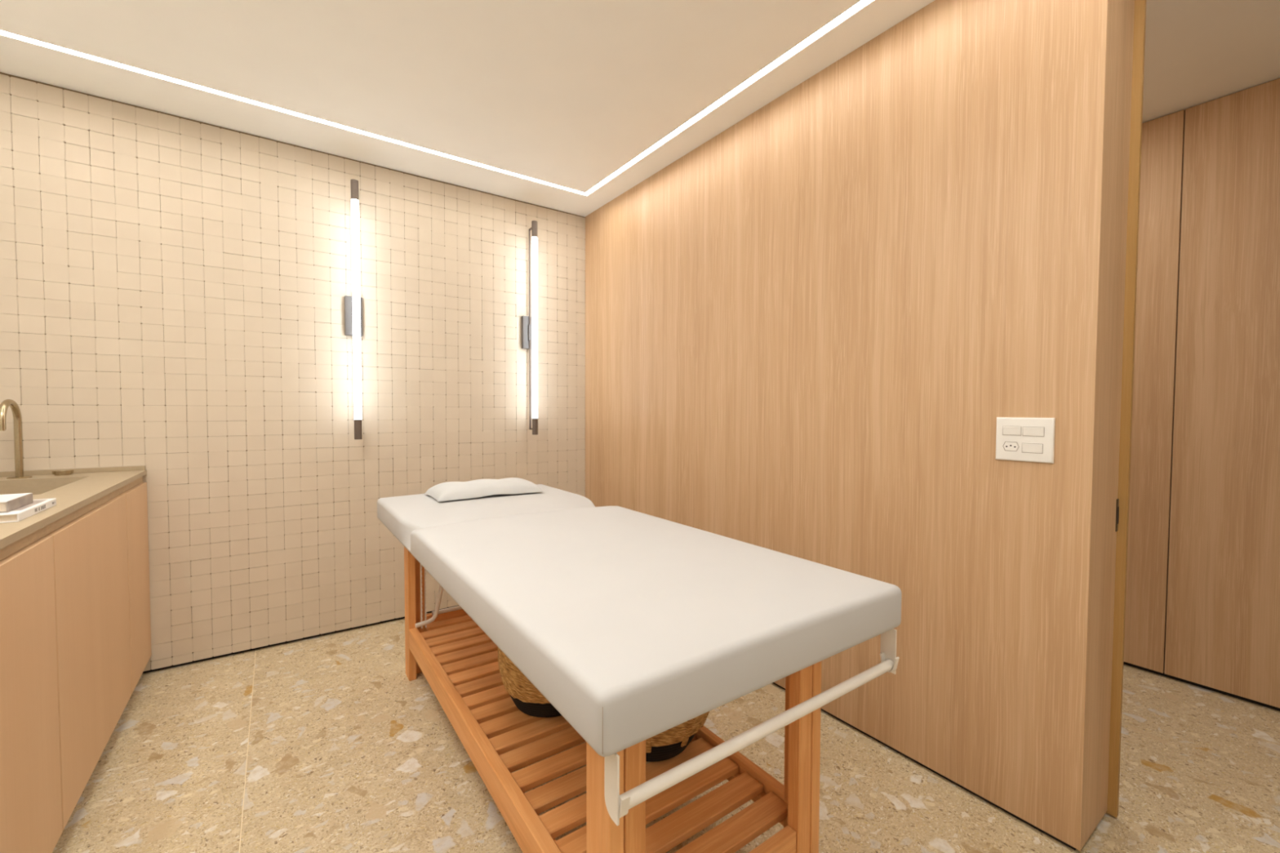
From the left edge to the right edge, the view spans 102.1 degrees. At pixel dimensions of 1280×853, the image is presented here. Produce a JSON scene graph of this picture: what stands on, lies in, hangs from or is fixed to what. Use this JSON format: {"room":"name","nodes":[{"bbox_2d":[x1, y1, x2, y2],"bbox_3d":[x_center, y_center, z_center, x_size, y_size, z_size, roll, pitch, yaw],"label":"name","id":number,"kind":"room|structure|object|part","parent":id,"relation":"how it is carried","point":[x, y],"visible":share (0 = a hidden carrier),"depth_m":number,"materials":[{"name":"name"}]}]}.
{"room":"massage room","nodes":[
{"label":"massage room","id":0,"kind":"room"},
{"bbox_2d":[0,72,585,671],"bbox_3d":[-1.600,-0.167,2.860,2.870,2.534,0.150,-1,2,-35],"label":"wall","id":1,"kind":"structure","parent":0,"point":[173,289],"depth_m":2.57,"materials":[{"name":"tile"}]},
{"bbox_2d":[142,604,459,673],"bbox_3d":[-1.608,1.107,2.907,2.870,0.016,0.118,-1,2,-35],"label":"baseboard","id":2,"kind":"structure","parent":1,"relation":"attached to","point":[286,642],"depth_m":2.64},
{"bbox_2d":[344,179,363,439],"bbox_3d":[-1.509,-0.603,2.737,0.084,1.340,0.134,-1,2,-35],"label":"wall lamp","id":3,"kind":"object","parent":1,"relation":"attached to","point":[353,323],"visible":1,"depth_m":2.69,"materials":[{"name":"white plastic"}]},
{"bbox_3d":[-1.539,-0.592,2.779,0.084,0.208,0.031,-1,2,-35],"label":"wall plate","id":4,"kind":"part","parent":3,"relation":"part of","materials":[{"name":"grey metal"}]},
{"bbox_2d":[520,220,537,435],"bbox_3d":[-0.695,-0.619,3.309,0.084,1.340,0.134,-1,2,-35],"label":"wall lamp","id":5,"kind":"object","parent":1,"relation":"attached to","point":[529,324],"visible":1,"depth_m":3.27,"materials":[{"name":"white plastic"}]},
{"bbox_3d":[-0.725,-0.607,3.352,0.084,0.208,0.031,-1,2,-35],"label":"wall plate","id":6,"kind":"part","parent":5,"relation":"part of","materials":[{"name":"grey metal"}]},
{"bbox_3d":[-0.710,-0.607,3.335,0.020,0.100,0.018,-1,2,-35],"label":"rod mount","id":7,"kind":"part","parent":5,"relation":"part of","materials":[{"name":"grey metal"}]},
{"bbox_3d":[-0.693,-0.621,3.309,0.008,1.285,0.071,-1,2,-35],"label":"support rod","id":8,"kind":"part","parent":5,"relation":"part of","materials":[{"name":"brown metal"}]},
{"bbox_2d":[0,0,1279,217],"bbox_3d":[0.509,-1.432,1.151,4.790,0.120,5.600,-1,2,-35],"label":"ceiling","id":9,"kind":"structure","parent":0,"point":[567,94],"depth_m":2.01,"materials":[{"name":"paint"}]},
{"bbox_2d":[0,0,871,195],"bbox_3d":[-0.426,-1.393,1.223,2.474,0.020,3.184,-1,2,-35],"label":"recessed light","id":10,"kind":"object","parent":9,"relation":"in","point":[861,3],"visible":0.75,"depth_m":2.19,"materials":[{"name":"white glowing plastic diffuser"}]},
{"bbox_2d":[52,612,1279,852],"bbox_3d":[0.499,1.237,1.238,4.790,0.120,5.600,-1,2,-35],"label":"floor","id":11,"kind":"structure","parent":0,"point":[324,744],"depth_m":1.71,"materials":[{"name":"stone"}]},
{"bbox_2d":[0,476,151,852],"bbox_3d":[-1.726,0.716,1.106,0.610,0.914,2.618,-1,2,-35],"label":"base cabinet","id":12,"kind":"object","parent":11,"relation":"on","point":[75,621],"visible":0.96,"depth_m":1.41,"materials":[{"name":"brown wood"}]},
{"bbox_3d":[-1.313,0.693,1.032,0.020,0.793,0.795,-1,2,-35],"label":"door","id":13,"kind":"part","parent":12,"relation":"part of","materials":[{"name":"brown wood"}]},
{"bbox_2d":[0,465,146,549],"bbox_3d":[-1.725,0.304,1.093,0.612,0.173,2.620,-1,2,-35],"label":"countertop","id":14,"kind":"structure","parent":12,"relation":"on","point":[84,486],"depth_m":1.91,"materials":[{"name":"beige stone"}]},
{"bbox_2d":[0,399,32,479],"bbox_3d":[-2.425,0.051,1.996,0.066,0.311,0.192,-1,2,-35],"label":"faucet","id":15,"kind":"object","parent":14,"relation":"on","point":[17,420],"visible":1,"depth_m":2.04,"materials":[{"name":"gold metal"}]},
{"bbox_2d":[0,497,56,523],"bbox_3d":[-1.691,0.221,1.311,0.225,0.020,0.267,-1,2,-35],"label":"book","id":16,"kind":"object","parent":14,"relation":"on","point":[20,513],"visible":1,"depth_m":1.33,"materials":[{"name":"paper"}]},
{"bbox_2d":[0,493,32,512],"bbox_3d":[-1.682,0.198,1.293,0.179,0.027,0.162,-1,2,-35],"label":"book","id":17,"kind":"object","parent":16,"relation":"on","point":[9,502],"visible":1,"depth_m":1.33,"materials":[{"name":"paper"}]},
{"bbox_2d":[35,504,45,511],"bbox_3d":[-1.604,0.219,1.384,0.001,0.008,0.076,-1,2,-35],"label":"print","id":18,"kind":"object","parent":16,"relation":"attached to","point":[38,508],"depth_m":1.38},
{"bbox_2d":[0,476,87,494],"bbox_3d":[-2.251,0.291,1.781,0.404,0.150,0.556,-1,2,-35],"label":"basin","id":19,"kind":"object","parent":14,"relation":"in","point":[46,486],"depth_m":2.02,"materials":[{"name":"beige stone"}]},
{"bbox_2d":[52,469,73,475],"bbox_3d":[-2.396,0.191,2.147,0.061,0.020,0.061,-1,2,-35],"label":"drain stopper","id":20,"kind":"object","parent":14,"relation":"on","point":[61,472],"visible":1,"depth_m":2.13,"materials":[{"name":"gold metal"}]},
{"bbox_3d":[-1.775,0.670,1.688,0.020,0.793,0.796,-1,2,-35],"label":"door","id":21,"kind":"part","parent":12,"relation":"part of","materials":[{"name":"brown wood"}]},
{"bbox_3d":[-2.122,0.653,2.180,0.020,0.793,0.396,-1,2,-35],"label":"filler panel","id":22,"kind":"part","parent":12,"relation":"part of","materials":[{"name":"brown wood"}]},
{"bbox_2d":[377,484,901,852],"bbox_3d":[-0.292,0.749,1.783,0.815,0.814,1.992,-1,2,-35],"label":"massage table","id":23,"kind":"object","parent":11,"relation":"on","point":[634,626],"visible":0.98,"depth_m":1.22,"materials":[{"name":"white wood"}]},
{"bbox_3d":[-1.039,0.781,2.337,0.031,0.708,0.085,-1,2,-35],"label":"leg","id":24,"kind":"part","parent":23,"relation":"part of","materials":[{"name":"orange wood"}]},
{"bbox_3d":[-0.820,0.915,2.527,0.440,0.086,0.028,-1,2,-35],"label":"rail","id":25,"kind":"part","parent":23,"relation":"part of","materials":[{"name":"orange wood"}]},
{"bbox_2d":[423,477,543,501],"bbox_3d":[-0.731,0.285,2.442,0.490,0.064,0.260,-1,2,-35],"label":"pillow","id":26,"kind":"object","parent":23,"relation":"on","point":[449,491],"visible":1,"depth_m":2.35,"materials":[{"name":"white fabric"}]},
{"bbox_3d":[-0.551,0.966,1.653,0.034,0.087,1.605,-1,2,-35],"label":"rail","id":27,"kind":"part","parent":23,"relation":"part of","materials":[{"name":"orange wood"}]},
{"bbox_2d":[377,484,595,552],"bbox_3d":[-0.658,0.375,2.293,0.815,0.102,0.715,-1,2,-35],"label":"cushion","id":28,"kind":"object","parent":23,"relation":"on","point":[402,515],"depth_m":2.13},
{"bbox_2d":[497,647,561,717],"bbox_3d":[-0.305,0.774,1.768,0.350,0.320,0.350,-1,2,-35],"label":"woven basket","id":29,"kind":"object","parent":23,"relation":"on","point":[526,697],"visible":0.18,"depth_m":1.63,"materials":[{"name":"wicker"}]},
{"bbox_3d":[-0.065,0.830,0.956,0.031,0.708,0.085,-1,2,-35],"label":"leg","id":30,"kind":"part","parent":23,"relation":"part of","materials":[{"name":"orange wood"}]},
{"bbox_2d":[410,506,901,756],"bbox_3d":[-0.089,0.403,1.485,0.815,0.102,1.278,-1,2,-35],"label":"cushion","id":31,"kind":"object","parent":23,"relation":"on","point":[634,626],"depth_m":1.08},
{"bbox_2d":[645,711,709,761],"bbox_3d":[0.033,0.782,1.558,0.370,0.320,0.374,-1,2,-35],"label":"woven basket","id":32,"kind":"object","parent":23,"relation":"on","point":[668,744],"visible":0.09,"depth_m":1.42,"materials":[{"name":"wicker"}]},
{"bbox_3d":[-0.083,0.957,1.982,0.026,0.087,1.605,-1,2,-35],"label":"rail","id":33,"kind":"part","parent":23,"relation":"part of","materials":[{"name":"orange wood"}]},
{"bbox_3d":[0.182,0.994,1.105,0.440,0.072,0.026,-1,2,-35],"label":"rail","id":34,"kind":"part","parent":23,"relation":"part of","materials":[{"name":"orange wood"}]},
{"bbox_3d":[0.402,0.821,1.285,0.031,0.708,0.085,-1,2,-35],"label":"leg","id":35,"kind":"part","parent":23,"relation":"part of","materials":[{"name":"orange wood"}]},
{"bbox_2d":[584,0,1134,850],"bbox_3d":[0.476,-0.152,2.632,0.260,2.534,2.914,-1,2,-35],"label":"wall","id":36,"kind":"structure","parent":0,"point":[809,331],"depth_m":1.73,"materials":[{"name":"brown wood"}]},
{"bbox_2d":[772,682,1075,849],"bbox_3d":[0.469,1.122,2.677,0.232,0.016,2.886,-1,2,-35],"label":"baseboard","id":37,"kind":"structure","parent":36,"relation":"attached to","point":[844,722],"depth_m":1.68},
{"bbox_2d":[995,417,1055,463],"bbox_3d":[1.112,0.038,1.498,0.013,0.127,0.141,-1,2,-35],"label":"switch plate","id":38,"kind":"object","parent":36,"relation":"attached to","point":[1017,438],"visible":1,"depth_m":1.49,"materials":[{"name":"white plastic"}]},
{"bbox_2d":[1002,441,1018,451],"bbox_3d":[1.092,0.058,1.522,0.001,0.028,0.042,-1,2,-35],"label":"socket","id":39,"kind":"object","parent":38,"relation":"attached to","point":[1006,446],"depth_m":1.52,"materials":[{"name":"white plastic"}]},
{"bbox_3d":[1.400,0.261,1.524,0.016,0.096,0.012,-1,2,-35],"label":"strike plate","id":40,"kind":"part","parent":36,"relation":"part of","materials":[{"name":"metal"}]},
{"bbox_2d":[1106,0,1146,817],"bbox_3d":[1.408,-0.109,1.530,0.018,2.542,0.072,-1,2,-35],"label":"trim","id":41,"kind":"structure","parent":36,"relation":"attached to","point":[1140,15],"depth_m":1.50,"materials":[{"name":"brown wood"}]},
{"bbox_2d":[1123,78,1279,711],"bbox_3d":[2.381,-0.133,2.515,0.200,2.550,5.600,-1,2,-35],"label":"wall","id":42,"kind":"structure","parent":0,"point":[1202,590],"depth_m":2.23,"materials":[{"name":"brown wood"}]},
{"bbox_3d":[1.555,-0.177,3.531,0.020,2.526,2.946,-1,2,-35],"label":"panel","id":43,"kind":"part","parent":42,"relation":"part of","materials":[{"name":"brown wood"}]}
]}

